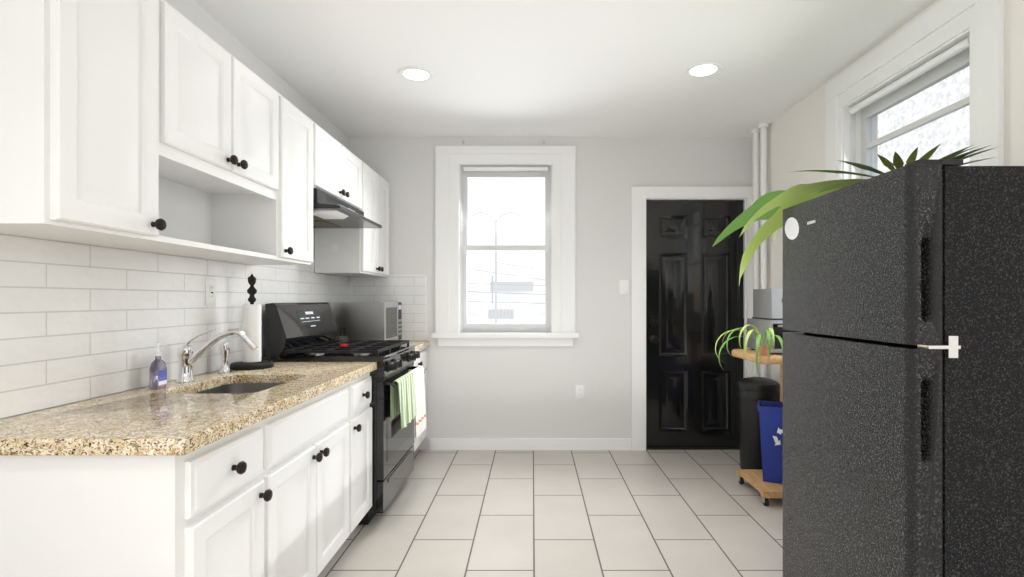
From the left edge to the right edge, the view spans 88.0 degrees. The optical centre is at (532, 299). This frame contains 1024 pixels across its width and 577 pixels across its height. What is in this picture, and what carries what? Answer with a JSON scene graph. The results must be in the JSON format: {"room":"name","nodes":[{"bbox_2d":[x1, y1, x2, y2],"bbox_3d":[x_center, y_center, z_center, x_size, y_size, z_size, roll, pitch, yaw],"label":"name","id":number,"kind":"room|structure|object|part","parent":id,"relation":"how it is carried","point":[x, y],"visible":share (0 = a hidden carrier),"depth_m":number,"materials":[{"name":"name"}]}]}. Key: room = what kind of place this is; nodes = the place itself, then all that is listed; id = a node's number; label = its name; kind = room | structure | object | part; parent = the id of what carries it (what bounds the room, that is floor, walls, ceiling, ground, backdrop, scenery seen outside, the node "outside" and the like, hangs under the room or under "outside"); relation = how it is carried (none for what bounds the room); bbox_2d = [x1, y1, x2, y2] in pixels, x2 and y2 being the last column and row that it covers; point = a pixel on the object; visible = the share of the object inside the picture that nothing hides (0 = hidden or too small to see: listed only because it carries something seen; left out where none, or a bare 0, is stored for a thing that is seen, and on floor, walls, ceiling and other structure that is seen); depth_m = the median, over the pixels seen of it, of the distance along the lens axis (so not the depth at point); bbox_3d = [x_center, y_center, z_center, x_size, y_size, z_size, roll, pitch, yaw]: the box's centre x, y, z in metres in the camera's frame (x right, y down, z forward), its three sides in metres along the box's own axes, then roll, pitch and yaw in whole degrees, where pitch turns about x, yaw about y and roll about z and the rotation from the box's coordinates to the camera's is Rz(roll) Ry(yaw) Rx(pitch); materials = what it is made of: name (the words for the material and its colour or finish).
{"room":"kitchen","nodes":[
{"label":"kitchen","id":0,"kind":"room"},
{"bbox_2d":[0,0,351,419],"bbox_3d":[-1.590,-0.051,1.200,0.200,2.535,6.600,0,0,0],"label":"wall","id":1,"kind":"structure","parent":0,"point":[190,9],"depth_m":2.79,"materials":[{"name":"white paint"}]},
{"bbox_2d":[0,0,171,247],"bbox_3d":[-1.313,-0.568,1.460,0.326,0.770,0.380,0,0,0],"label":"upper cabinet","id":2,"kind":"object","parent":1,"relation":"attached to","point":[159,126],"depth_m":1.38,"materials":[{"name":"white wood"}]},
{"bbox_2d":[0,228,426,418],"bbox_3d":[-1.174,-0.076,2.700,0.630,0.814,3.199,0,0,0],"label":"tile backsplash","id":3,"kind":"structure","parent":1,"relation":"attached to","point":[80,322],"depth_m":1.90,"materials":[{"name":"white tile"}]},
{"bbox_2d":[205,279,215,304],"bbox_3d":[-1.473,-0.035,2.430,0.011,0.118,0.074,0,0,0],"label":"backsplash outlet","id":4,"kind":"object","parent":3,"relation":"attached to","point":[210,291],"visible":1,"depth_m":2.42,"materials":[{"name":"white plastic"}]},
{"bbox_2d":[172,7,283,195],"bbox_3d":[-1.313,-0.718,2.035,0.326,0.470,0.770,0,0,0],"label":"upper cabinet","id":5,"kind":"object","parent":1,"relation":"attached to","point":[228,123],"depth_m":2.00,"materials":[{"name":"white wood"}]},
{"bbox_2d":[204,98,319,267],"bbox_3d":[-1.313,-0.568,2.610,0.326,0.770,0.380,0,0,0],"label":"upper cabinet","id":6,"kind":"object","parent":1,"relation":"attached to","point":[250,230],"depth_m":2.46,"materials":[{"name":"white wood"}]},
{"bbox_2d":[320,127,363,211],"bbox_3d":[-1.313,-0.774,3.195,0.326,0.358,0.790,0,0,0],"label":"upper cabinet","id":7,"kind":"object","parent":1,"relation":"attached to","point":[341,171],"depth_m":3.17,"materials":[{"name":"white wood"}]},
{"bbox_2d":[313,188,381,227],"bbox_3d":[-1.247,-0.529,3.195,0.458,0.128,0.778,0,0,0],"label":"under-cabinet range hood","id":8,"kind":"object","parent":7,"relation":"attached to","point":[330,211],"visible":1,"depth_m":3.08,"materials":[{"name":"black metal"}]},
{"bbox_2d":[315,163,389,276],"bbox_3d":[-1.313,-0.568,3.939,0.326,0.770,0.698,0,0,0],"label":"upper cabinet","id":9,"kind":"object","parent":1,"relation":"attached to","point":[347,252],"depth_m":3.70,"materials":[{"name":"white wood"}]},
{"bbox_2d":[352,137,747,449],"bbox_3d":[0.126,-0.051,4.400,3.213,2.535,0.200,0,0,0],"label":"wall","id":10,"kind":"structure","parent":0,"point":[500,390],"depth_m":4.30,"materials":[{"name":"white paint"}]},
{"bbox_2d":[432,146,578,345],"bbox_3d":[-0.218,-0.433,4.356,1.180,1.616,0.228,0,0,0],"label":"window","id":11,"kind":"structure","parent":10,"relation":"in","point":[451,160],"depth_m":4.29,"materials":[{"name":"white wood"}]},
{"bbox_3d":[-0.218,-0.415,4.370,0.746,1.364,0.118,0,0,0],"label":"window back sash","id":12,"kind":"part","parent":11,"relation":"part of","materials":[{"name":"white wood"}]},
{"bbox_2d":[430,438,630,449],"bbox_3d":[-0.016,1.171,4.292,1.628,0.092,0.015,0,0,0],"label":"baseboard","id":13,"kind":"structure","parent":10,"relation":"attached to","point":[530,443],"depth_m":4.27,"materials":[{"name":"white"}]},
{"bbox_2d":[576,385,583,398],"bbox_3d":[0.385,0.750,4.294,0.072,0.116,0.010,0,0,0],"label":"wall outlet plate","id":14,"kind":"object","parent":10,"relation":"attached to","point":[579,391],"visible":1,"depth_m":4.29,"materials":[{"name":"white plastic"}]},
{"bbox_2d":[620,280,627,293],"bbox_3d":[0.742,-0.101,4.290,0.072,0.116,0.018,0,0,0],"label":"switch plate","id":15,"kind":"object","parent":10,"relation":"attached to","point":[623,286],"visible":1,"depth_m":4.29,"materials":[{"name":"white plastic"}]},
{"bbox_2d":[631,187,752,450],"bbox_3d":[1.290,0.152,4.333,0.979,2.130,0.110,0,0,0],"label":"door frame","id":16,"kind":"structure","parent":10,"relation":"attached to","point":[640,196],"depth_m":4.28,"materials":[{"name":"white painted wood"}]},
{"bbox_2d":[646,200,742,446],"bbox_3d":[1.324,0.196,4.350,0.796,2.015,0.044,0,0,0],"label":"entry door","id":17,"kind":"structure","parent":10,"relation":"in","point":[694,298],"depth_m":4.33,"materials":[{"name":"black paint"}]},
{"bbox_2d":[650,226,743,342],"bbox_3d":[1.344,0.192,4.292,0.775,1.640,0.080,0,0,0],"label":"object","id":18,"kind":"structure","parent":17,"relation":"attached to","point":[654,338],"depth_m":4.31,"materials":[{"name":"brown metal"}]},
{"bbox_2d":[317,450,782,576],"bbox_3d":[0.145,1.277,1.200,3.670,0.120,6.600,0,0,0],"label":"floor","id":19,"kind":"structure","parent":0,"point":[572,513],"depth_m":2.92,"materials":[{"name":"tile"}]},
{"bbox_2d":[0,416,275,576],"bbox_3d":[-1.163,0.794,1.495,0.626,0.845,0.410,0,0,0],"label":"base cabinet","id":20,"kind":"object","parent":19,"relation":"on","point":[225,470],"depth_m":1.29,"materials":[{"name":"white wood"}]},
{"bbox_2d":[0,362,375,455],"bbox_3d":[-1.153,0.352,2.047,0.646,0.040,1.570,0,0,0],"label":"countertop","id":21,"kind":"structure","parent":20,"relation":"on","point":[174,419],"depth_m":1.53,"materials":[{"name":"beige stone"}]},
{"bbox_2d":[149,343,166,389],"bbox_3d":[-1.395,0.247,1.985,0.047,0.169,0.060,0,0,0],"label":"soap bottle","id":22,"kind":"object","parent":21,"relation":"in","point":[158,374],"visible":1,"depth_m":1.97,"materials":[{"name":"clear plastic"}]},
{"bbox_2d":[172,328,257,383],"bbox_3d":[-1.283,0.224,2.150,0.314,0.215,0.064,0,0,0],"label":"faucet","id":23,"kind":"object","parent":21,"relation":"on","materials":[{"name":"silver metal"}]},
{"bbox_2d":[216,368,235,371],"bbox_3d":[-1.408,0.259,2.425,0.052,0.145,0.052,0,0,0],"label":"faucet","id":24,"kind":"object","parent":21,"relation":"on","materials":[{"name":"silver metal"}]},
{"bbox_2d":[230,274,273,369],"bbox_3d":[-1.368,0.102,2.585,0.190,0.460,0.190,0,0,0],"label":"towel stand","id":25,"kind":"object","parent":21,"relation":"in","point":[251,327],"visible":0.98,"depth_m":2.55,"materials":[{"name":"white paper"}]},
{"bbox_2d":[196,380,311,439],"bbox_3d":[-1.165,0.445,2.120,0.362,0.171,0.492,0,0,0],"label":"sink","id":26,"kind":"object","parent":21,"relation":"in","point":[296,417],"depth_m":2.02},
{"bbox_2d":[276,372,371,563],"bbox_3d":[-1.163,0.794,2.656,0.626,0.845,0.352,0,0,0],"label":"base cabinet","id":27,"kind":"object","parent":19,"relation":"on","point":[324,467],"depth_m":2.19,"materials":[{"name":"white wood"}]},
{"bbox_2d":[261,302,426,524],"bbox_3d":[-1.087,0.617,3.210,0.766,1.200,0.748,0,0,0],"label":"gas range","id":28,"kind":"object","parent":19,"relation":"on","point":[300,332],"visible":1,"depth_m":2.97,"materials":[{"name":"black metal"}]},
{"bbox_2d":[339,336,348,346],"bbox_3d":[-1.090,0.241,3.065,0.061,0.062,0.061,0,0,0],"label":"plastic cup","id":29,"kind":"object","parent":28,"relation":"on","point":[343,345],"visible":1,"depth_m":3.05,"materials":[{"name":"red plastic"}]},
{"bbox_3d":[-0.767,0.458,3.210,0.062,0.026,0.708,0,0,0],"label":"handle","id":30,"kind":"part","parent":28,"relation":"part of","materials":[{"name":"black metal"}]},
{"bbox_2d":[376,348,426,451],"bbox_3d":[-1.163,0.794,3.942,0.626,0.845,0.708,0,0,0],"label":"base cabinet","id":31,"kind":"object","parent":19,"relation":"on","point":[422,361],"depth_m":4.13,"materials":[{"name":"white wood"}]},
{"bbox_2d":[406,341,429,350],"bbox_3d":[-1.153,0.352,3.942,0.646,0.040,0.708,0,0,0],"label":"countertop","id":32,"kind":"structure","parent":31,"relation":"on","point":[419,344],"depth_m":4.07,"materials":[{"name":"beige stone"}]},
{"bbox_2d":[328,302,401,339],"bbox_3d":[-1.255,0.174,4.013,0.410,0.314,0.509,0,0,0],"label":"microwave","id":33,"kind":"object","parent":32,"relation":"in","point":[368,320],"visible":0.69,"depth_m":3.76,"materials":[{"name":"silver metal"}]},
{"bbox_2d":[732,349,782,505],"bbox_3d":[1.540,0.772,3.315,0.430,0.889,0.460,0,0,0],"label":"kitchen cart","id":34,"kind":"object","parent":19,"relation":"on","point":[754,479],"visible":0.33,"depth_m":3.24,"materials":[{"name":"brown wood"}]},
{"bbox_2d":[715,325,782,373],"bbox_3d":[1.235,0.275,3.002,0.334,0.264,0.347,0,0,0],"label":"plant","id":35,"kind":"object","parent":34,"relation":"on","point":[764,350],"visible":1,"depth_m":2.98,"materials":[{"name":"green plant"}]},
{"bbox_3d":[1.366,0.301,3.122,0.072,0.050,0.072,0,0,0],"label":"pot","id":36,"kind":"part","parent":35,"relation":"part of","materials":[{"name":"brown ceramic"}]},
{"bbox_2d":[737,377,779,468],"bbox_3d":[1.615,0.884,3.785,0.282,0.663,0.291,0,0,0],"label":"trash can","id":37,"kind":"object","parent":34,"relation":"on","point":[752,391],"visible":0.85,"depth_m":3.70,"materials":[{"name":"black plastic"}]},
{"bbox_2d":[758,400,782,483],"bbox_3d":[1.562,0.893,3.316,0.278,0.470,0.208,0,0,24],"label":"bin","id":38,"kind":"object","parent":34,"relation":"on","point":[771,421],"visible":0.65,"depth_m":3.26,"materials":[{"name":"blue plastic"}]},
{"bbox_2d":[747,318,797,353],"bbox_3d":[1.570,0.224,3.307,0.310,0.204,0.387,0,0,0],"label":"toaster oven","id":39,"kind":"object","parent":34,"relation":"on","point":[762,326],"visible":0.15,"depth_m":3.21,"materials":[{"name":"silver metal"}]},
{"bbox_2d":[752,288,782,319],"bbox_3d":[1.510,0.026,3.299,0.170,0.190,0.283,0,0,0],"label":"toaster","id":40,"kind":"object","parent":39,"relation":"on","point":[767,304],"visible":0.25,"depth_m":3.21,"materials":[{"name":"silver plastic"}]},
{"bbox_2d":[783,159,1023,576],"bbox_3d":[1.392,0.416,1.819,0.728,1.602,0.762,0,0,0],"label":"refrigerator","id":41,"kind":"object","parent":19,"relation":"on","point":[903,379],"visible":1,"depth_m":1.47,"materials":[{"name":"black metal"}]},
{"bbox_2d":[712,144,1000,283],"bbox_3d":[1.261,-0.283,2.218,0.721,0.444,1.186,0,0,0],"label":"potted plant","id":42,"kind":"object","parent":41,"relation":"on","point":[769,207],"visible":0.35,"depth_m":2.25,"materials":[{"name":"green plant"}]},
{"bbox_3d":[1.075,0.643,1.825,0.090,1.016,0.750,0,0,0],"label":"door","id":43,"kind":"part","parent":41,"relation":"part of","materials":[{"name":"black metal"}]},
{"bbox_2d":[783,164,941,344],"bbox_3d":[1.075,-0.124,1.825,0.090,0.494,0.750,0,0,0],"label":"freezer","id":44,"kind":"object","parent":41,"relation":"in","point":[862,261],"depth_m":1.62,"materials":[{"name":"black metal"}]},
{"bbox_2d":[194,0,936,136],"bbox_3d":[0.145,-1.378,1.200,3.670,0.120,6.600,0,0,0],"label":"ceiling","id":45,"kind":"structure","parent":0,"point":[557,68],"depth_m":2.88,"materials":[{"name":"white paint"}]},
{"bbox_2d":[398,67,433,81],"bbox_3d":[-0.680,-1.315,3.100,0.206,0.006,0.206,0,0,0],"label":"recessed light","id":46,"kind":"object","parent":45,"relation":"in","point":[415,74],"visible":1,"depth_m":3.10,"materials":[{"name":"white plastic"}]},
{"bbox_2d":[685,62,721,77],"bbox_3d":[0.980,-1.315,3.040,0.206,0.006,0.206,0,0,0],"label":"recessed light","id":47,"kind":"object","parent":45,"relation":"in","point":[704,69],"visible":1,"depth_m":3.03,"materials":[{"name":"white plastic"}]},
{"bbox_2d":[748,0,1023,401],"bbox_3d":[1.870,-0.051,1.200,0.220,2.535,6.600,0,0,0],"label":"wall","id":48,"kind":"structure","parent":0,"point":[796,139],"depth_m":3.36,"materials":[{"name":"white paint"}]},
{"bbox_2d":[751,122,768,377],"bbox_3d":[1.732,-0.050,4.036,0.072,2.534,0.200,0,0,0],"label":"pipes","id":49,"kind":"object","parent":48,"relation":"attached to","point":[759,133],"visible":0.42,"depth_m":3.98,"materials":[{"name":"white metal"}]},
{"bbox_2d":[825,0,1003,180],"bbox_3d":[1.836,-0.454,2.590,0.228,1.658,1.230,0,0,0],"label":"window","id":50,"kind":"structure","parent":48,"relation":"in","point":[942,26],"depth_m":2.44,"materials":[{"name":"white wood"}]},
{"bbox_3d":[1.850,-0.415,2.590,0.118,1.364,0.876,0,0,0],"label":"window right sash","id":51,"kind":"part","parent":50,"relation":"part of","materials":[{"name":"white wood"}]},
{"label":"outside","id":52,"kind":"structure","parent":0,"visible":0},
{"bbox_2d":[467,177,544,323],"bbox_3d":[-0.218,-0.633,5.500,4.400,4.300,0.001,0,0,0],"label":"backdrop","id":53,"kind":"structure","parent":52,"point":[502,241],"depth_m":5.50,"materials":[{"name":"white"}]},
{"bbox_2d":[878,66,969,174],"bbox_3d":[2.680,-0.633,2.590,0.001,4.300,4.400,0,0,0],"label":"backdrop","id":54,"kind":"structure","parent":52,"point":[929,111],"depth_m":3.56,"materials":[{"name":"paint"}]},
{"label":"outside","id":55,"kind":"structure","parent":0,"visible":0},
{"bbox_2d":[467,212,544,323],"bbox_3d":[-0.260,0.163,5.374,0.861,2.108,0.072,0,0,0],"label":"street","id":56,"kind":"structure","parent":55,"point":[501,286],"depth_m":5.36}
]}

